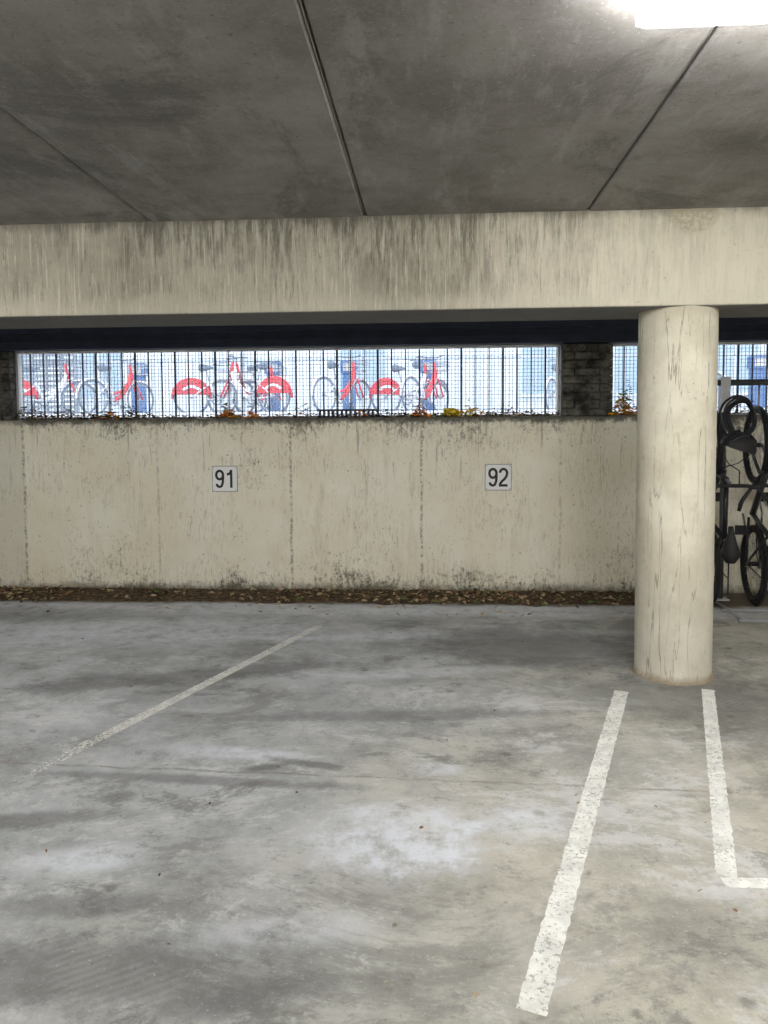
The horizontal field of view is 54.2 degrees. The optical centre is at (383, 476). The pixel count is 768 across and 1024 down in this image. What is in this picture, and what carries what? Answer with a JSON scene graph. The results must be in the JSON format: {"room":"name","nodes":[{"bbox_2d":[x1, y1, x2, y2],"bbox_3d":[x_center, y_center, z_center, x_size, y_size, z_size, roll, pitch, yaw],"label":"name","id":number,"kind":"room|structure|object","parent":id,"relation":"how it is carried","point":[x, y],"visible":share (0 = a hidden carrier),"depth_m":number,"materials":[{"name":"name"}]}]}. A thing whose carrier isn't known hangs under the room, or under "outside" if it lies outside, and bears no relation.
{"room":"parking garage","nodes":[
{"label":"parking garage","id":0,"kind":"room"},
{"bbox_2d":[0,593,767,1023],"bbox_3d":[-0.050,1.654,-0.879,18.000,0.200,16.050,0,3,4],"label":"floor","id":1,"kind":"structure","parent":0,"point":[252,922],"depth_m":2.93,"materials":[{"name":"concrete"}]},
{"bbox_2d":[6,625,322,789],"bbox_3d":[-1.108,1.252,4.417,1.097,0.001,2.944,0,3,4],"label":"parking line","id":2,"kind":"object","parent":1,"relation":"on","point":[166,703],"visible":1,"depth_m":4.32,"materials":[{"name":"paint"}]},
{"bbox_2d":[0,587,634,606],"bbox_3d":[-1.992,1.107,6.951,9.150,0.015,0.615,0,3,4],"label":"dirt strip","id":3,"kind":"object","parent":1,"relation":"on","point":[225,595],"visible":0.69,"depth_m":6.90,"materials":[{"name":"brown soil"}]},
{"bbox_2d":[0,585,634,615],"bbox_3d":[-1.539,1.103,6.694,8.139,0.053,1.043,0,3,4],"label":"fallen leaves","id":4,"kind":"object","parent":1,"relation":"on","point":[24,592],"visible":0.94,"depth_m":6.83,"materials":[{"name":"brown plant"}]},
{"bbox_2d":[12,616,737,998],"bbox_3d":[-0.654,1.265,4.075,4.034,0.011,4.063,0,3,4],"label":"debris","id":5,"kind":"object","parent":1,"relation":"on","point":[578,802],"visible":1,"depth_m":3.02,"materials":[{"name":"brown plant"}]},
{"bbox_2d":[516,690,628,1015],"bbox_3d":[0.875,1.313,3.135,0.913,0.001,2.481,0,3,4],"label":"parking line","id":6,"kind":"object","parent":1,"relation":"on","point":[598,770],"visible":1,"depth_m":2.51,"materials":[{"name":"paint"}]},
{"bbox_2d":[632,305,718,685],"bbox_3d":[1.783,0.114,4.592,0.476,2.221,0.476,0,3,4],"label":"concrete column","id":7,"kind":"structure","parent":1,"relation":"on","point":[678,346],"depth_m":4.41,"materials":[{"name":"beige concrete"}]},
{"bbox_2d":[701,689,737,877],"bbox_3d":[1.516,1.291,3.438,0.675,0.001,1.891,0,3,4],"label":"parking line","id":8,"kind":"object","parent":1,"relation":"on","point":[719,817],"visible":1,"depth_m":3.08,"materials":[{"name":"paint"}]},
{"bbox_2d":[713,411,767,603],"bbox_3d":[2.782,0.273,6.335,0.608,1.740,1.002,0,3,6],"label":"bicycle","id":9,"kind":"object","parent":1,"relation":"on","point":[730,553],"visible":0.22,"depth_m":6.05,"materials":[{"name":"black metal"}]},
{"bbox_2d":[719,395,756,435],"bbox_3d":[2.786,-0.459,5.907,0.281,0.364,0.109,0,3,4],"label":"lock","id":10,"kind":"object","parent":9,"relation":"attached to","point":[737,399],"visible":0.81,"depth_m":5.89,"materials":[{"name":"black rubber"}]},
{"bbox_2d":[720,430,756,465],"bbox_3d":[2.716,-0.217,5.757,0.310,0.284,0.218,-2,4,-25],"label":"helmet","id":11,"kind":"object","parent":9,"relation":"hanging from","point":[739,440],"visible":1,"depth_m":5.67,"materials":[{"name":"black plastic"}]},
{"bbox_2d":[714,377,767,622],"bbox_3d":[3.724,0.135,6.187,1.860,1.970,0.904,0,3,4],"label":"bike rack","id":12,"kind":"object","parent":1,"relation":"on","point":[724,383],"visible":0.66,"depth_m":6.54,"materials":[{"name":"metal"}]},
{"bbox_2d":[720,877,767,888],"bbox_3d":[2.342,1.345,2.416,2.435,0.001,0.065,0,3,4],"label":"parking line","id":13,"kind":"object","parent":1,"relation":"on","point":[746,882],"visible":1,"depth_m":2.49,"materials":[{"name":"paint"}]},
{"bbox_2d":[735,405,767,606],"bbox_3d":[3.171,0.271,6.314,0.608,1.740,1.002,0,3,10],"label":"bicycle","id":14,"kind":"object","parent":1,"relation":"on","point":[759,529],"visible":0.92,"depth_m":6.39,"materials":[{"name":"black rubber"}]},
{"bbox_2d":[0,0,767,224],"bbox_3d":[-0.053,-1.381,-0.905,18.015,0.337,16.350,0,3,4],"label":"ceiling","id":15,"kind":"structure","parent":0,"point":[111,110],"depth_m":2.92,"materials":[{"name":"concrete"}]},
{"bbox_2d":[635,0,767,27],"bbox_3d":[1.349,-1.341,2.056,1.240,0.099,0.210,0,3,4],"label":"ceiling lamp","id":16,"kind":"object","parent":15,"relation":"attached to","point":[649,13],"depth_m":2.10,"materials":[{"name":"white"}]},
{"bbox_2d":[0,414,767,592],"bbox_3d":[0.453,0.360,7.219,18.000,1.845,0.300,0,3,4],"label":"wall","id":17,"kind":"structure","parent":0,"point":[389,503],"depth_m":7.12,"materials":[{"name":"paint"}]},
{"bbox_2d":[0,351,23,419],"bbox_3d":[-6.072,-0.878,7.562,4.912,0.670,0.284,0,3,4],"label":"wall pier","id":18,"kind":"object","parent":17,"relation":"on","point":[8,392],"visible":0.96,"depth_m":7.30,"materials":[{"name":"brown brick"}]},
{"bbox_2d":[212,466,237,491],"bbox_3d":[-1.521,0.025,7.168,0.246,0.246,0.008,0,3,4],"label":"number sign","id":19,"kind":"object","parent":17,"relation":"attached to","point":[224,478],"visible":1,"depth_m":7.17,"materials":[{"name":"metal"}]},
{"bbox_2d":[15,344,559,419],"bbox_3d":[-0.979,-0.895,7.250,5.283,0.673,0.070,0,3,4],"label":"metal fence","id":20,"kind":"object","parent":17,"relation":"in","point":[18,357],"depth_m":7.25,"materials":[{"name":"metal"}]},
{"bbox_2d":[316,409,375,417],"bbox_3d":[-0.359,-0.595,7.104,0.560,0.080,0.040,0,3,4],"label":"drain grate","id":21,"kind":"object","parent":17,"relation":"on","point":[319,410],"visible":0.99,"depth_m":7.08,"materials":[{"name":"metal"}]},
{"bbox_2d":[13,380,767,419],"bbox_3d":[0.209,-0.719,7.070,8.051,0.335,0.184,0,3,4],"label":"debris","id":22,"kind":"object","parent":17,"relation":"on","point":[226,412],"visible":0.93,"depth_m":7.12,"materials":[{"name":"brown plant"}]},
{"bbox_2d":[443,408,463,416],"bbox_3d":[0.657,-0.603,7.090,0.190,0.088,0.088,0,3,4],"label":"leaves","id":23,"kind":"object","parent":17,"relation":"on","point":[447,411],"visible":0.86,"depth_m":7.06,"materials":[{"name":"yellow plant"}]},
{"bbox_2d":[485,464,511,489],"bbox_3d":[1.067,0.010,7.005,0.246,0.246,0.008,0,3,4],"label":"number sign","id":24,"kind":"object","parent":17,"relation":"attached to","point":[497,476],"visible":1,"depth_m":7.00,"materials":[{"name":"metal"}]},
{"bbox_2d":[560,343,612,415],"bbox_3d":[1.890,-0.901,7.064,0.457,0.670,0.283,0,3,4],"label":"wall pier","id":25,"kind":"object","parent":17,"relation":"on","point":[585,370],"visible":1,"depth_m":6.94,"materials":[{"name":"grey brick"}]},
{"bbox_2d":[609,341,767,415],"bbox_3d":[4.527,-0.911,6.906,4.818,0.673,0.070,0,3,4],"label":"window","id":26,"kind":"structure","parent":17,"relation":"in","point":[623,345],"depth_m":6.99,"materials":[{"name":"paint"}]},
{"bbox_2d":[0,317,767,351],"bbox_3d":[0.439,-1.454,7.084,18.000,0.441,0.360,0,3,4],"label":"lintel","id":27,"kind":"object","parent":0,"point":[742,329],"visible":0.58,"depth_m":7.01,"materials":[{"name":"black metal"}]},
{"bbox_2d":[0,207,767,328],"bbox_3d":[0.286,-1.267,4.626,18.000,0.561,0.500,0,3,4],"label":"beam","id":28,"kind":"structure","parent":0,"point":[587,264],"depth_m":4.41,"materials":[{"name":"beige concrete"}]},
{"label":"outside","id":29,"kind":"structure","parent":0,"visible":0},
{"bbox_2d":[25,408,767,417],"bbox_3d":[1.470,-1.594,23.576,60.000,0.250,32.650,0,3,4],"label":"ground","id":30,"kind":"structure","parent":29,"point":[439,411],"depth_m":11.35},
{"bbox_2d":[22,354,77,413],"bbox_3d":[-7.824,-2.356,17.418,1.420,2.100,0.070,0,3,4],"label":"screen","id":31,"kind":"object","parent":30,"relation":"on","point":[60,364],"visible":0.16,"depth_m":17.41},
{"bbox_2d":[23,356,95,413],"bbox_3d":[-6.293,-1.669,14.005,1.780,1.102,0.619,-2,4,-26],"label":"bicycle","id":32,"kind":"object","parent":30,"relation":"on","point":[66,377],"visible":0.38,"depth_m":14.04,"materials":[{"name":"red metal"}]},
{"bbox_2d":[75,358,153,412],"bbox_3d":[-5.039,-1.684,14.126,0.619,1.102,1.780,2,4,32],"label":"bicycle","id":33,"kind":"object","parent":30,"relation":"on","point":[130,376],"visible":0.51,"depth_m":14.16,"materials":[{"name":"red metal"}]},
{"bbox_2d":[128,363,147,412],"bbox_3d":[-5.218,-1.814,15.977,0.400,1.150,0.600,0,3,4],"label":"post","id":34,"kind":"object","parent":30,"relation":"on","point":[144,390],"visible":0.2,"depth_m":15.90,"materials":[{"name":"metal"}]},
{"bbox_2d":[171,356,266,412],"bbox_3d":[-3.091,-1.697,14.123,1.780,1.102,0.619,-1,3,-16],"label":"bicycle","id":35,"kind":"object","parent":30,"relation":"on","point":[195,380],"visible":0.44,"depth_m":14.02,"materials":[{"name":"red metal"}]},
{"bbox_2d":[208,354,292,411],"bbox_3d":[-2.498,-1.685,13.842,1.780,1.102,0.619,1,3,19],"label":"bicycle","id":36,"kind":"object","parent":30,"relation":"on","point":[272,378],"visible":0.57,"depth_m":13.76,"materials":[{"name":"red metal"}]},
{"bbox_2d":[231,360,287,411],"bbox_3d":[-2.418,-1.739,14.774,0.619,1.102,1.780,1,4,29],"label":"bicycle","id":37,"kind":"object","parent":30,"relation":"on","point":[275,370],"visible":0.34,"depth_m":14.96,"materials":[{"name":"blue metal"}]},
{"bbox_2d":[264,362,281,411],"bbox_3d":[-2.324,-1.822,15.796,0.400,1.150,0.600,0,3,4],"label":"post","id":38,"kind":"object","parent":30,"relation":"on","point":[276,363],"visible":0.2,"depth_m":15.71,"materials":[{"name":"metal"}]},
{"bbox_2d":[311,354,370,408],"bbox_3d":[-0.767,-1.696,13.840,0.619,1.102,1.780,2,4,36],"label":"bicycle","id":39,"kind":"object","parent":30,"relation":"on","point":[330,363],"visible":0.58,"depth_m":13.85,"materials":[{"name":"red metal"}]},
{"bbox_2d":[340,361,357,408],"bbox_3d":[-0.727,-1.827,15.696,0.400,1.150,0.600,0,3,4],"label":"post","id":40,"kind":"object","parent":30,"relation":"on","point":[344,363],"visible":0.23,"depth_m":15.60,"materials":[{"name":"metal"}]},
{"bbox_2d":[22,345,767,411],"bbox_3d":[1.226,-5.083,19.826,60.000,7.150,0.550,0,3,4],"label":"facade","id":41,"kind":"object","parent":30,"relation":"on","point":[756,347],"visible":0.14,"depth_m":19.88,"materials":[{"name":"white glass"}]},
{"bbox_2d":[23,350,767,413],"bbox_3d":[1.082,-2.086,17.385,24.000,1.450,0.060,0,3,4],"label":"fence","id":42,"kind":"object","parent":30,"relation":"on","point":[732,353],"visible":0.19,"depth_m":17.44,"materials":[{"name":"black metal"}]},
{"bbox_2d":[369,360,448,410],"bbox_3d":[0.506,-1.747,14.580,1.780,1.102,0.619,-2,4,-26],"label":"bicycle","id":43,"kind":"object","parent":30,"relation":"on","point":[397,367],"visible":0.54,"depth_m":14.42,"materials":[{"name":"red metal"}]},
{"bbox_2d":[400,356,449,410],"bbox_3d":[0.778,-1.712,13.953,0.619,1.102,1.780,2,4,34],"label":"bicycle","id":44,"kind":"object","parent":30,"relation":"on","point":[437,380],"visible":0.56,"depth_m":14.00,"materials":[{"name":"red metal"}]},
{"bbox_2d":[420,360,435,410],"bbox_3d":[0.920,-1.832,15.593,0.400,1.150,0.600,0,3,4],"label":"post","id":45,"kind":"object","parent":30,"relation":"on","point":[428,361],"visible":0.25,"depth_m":15.49,"materials":[{"name":"metal"}]},
{"bbox_2d":[546,359,556,409],"bbox_3d":[3.478,-1.772,14.684,0.619,1.102,1.780,2,4,34],"label":"bicycle","id":46,"kind":"object","parent":30,"relation":"on","point":[554,364],"visible":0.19,"depth_m":14.27,"materials":[{"name":"metal"}]},
{"bbox_2d":[747,355,765,407],"bbox_3d":[7.557,-1.851,15.178,0.400,1.150,0.600,0,3,4],"label":"post","id":47,"kind":"object","parent":30,"relation":"on","point":[749,359],"visible":0.28,"depth_m":15.09,"materials":[{"name":"metal"}]}
]}

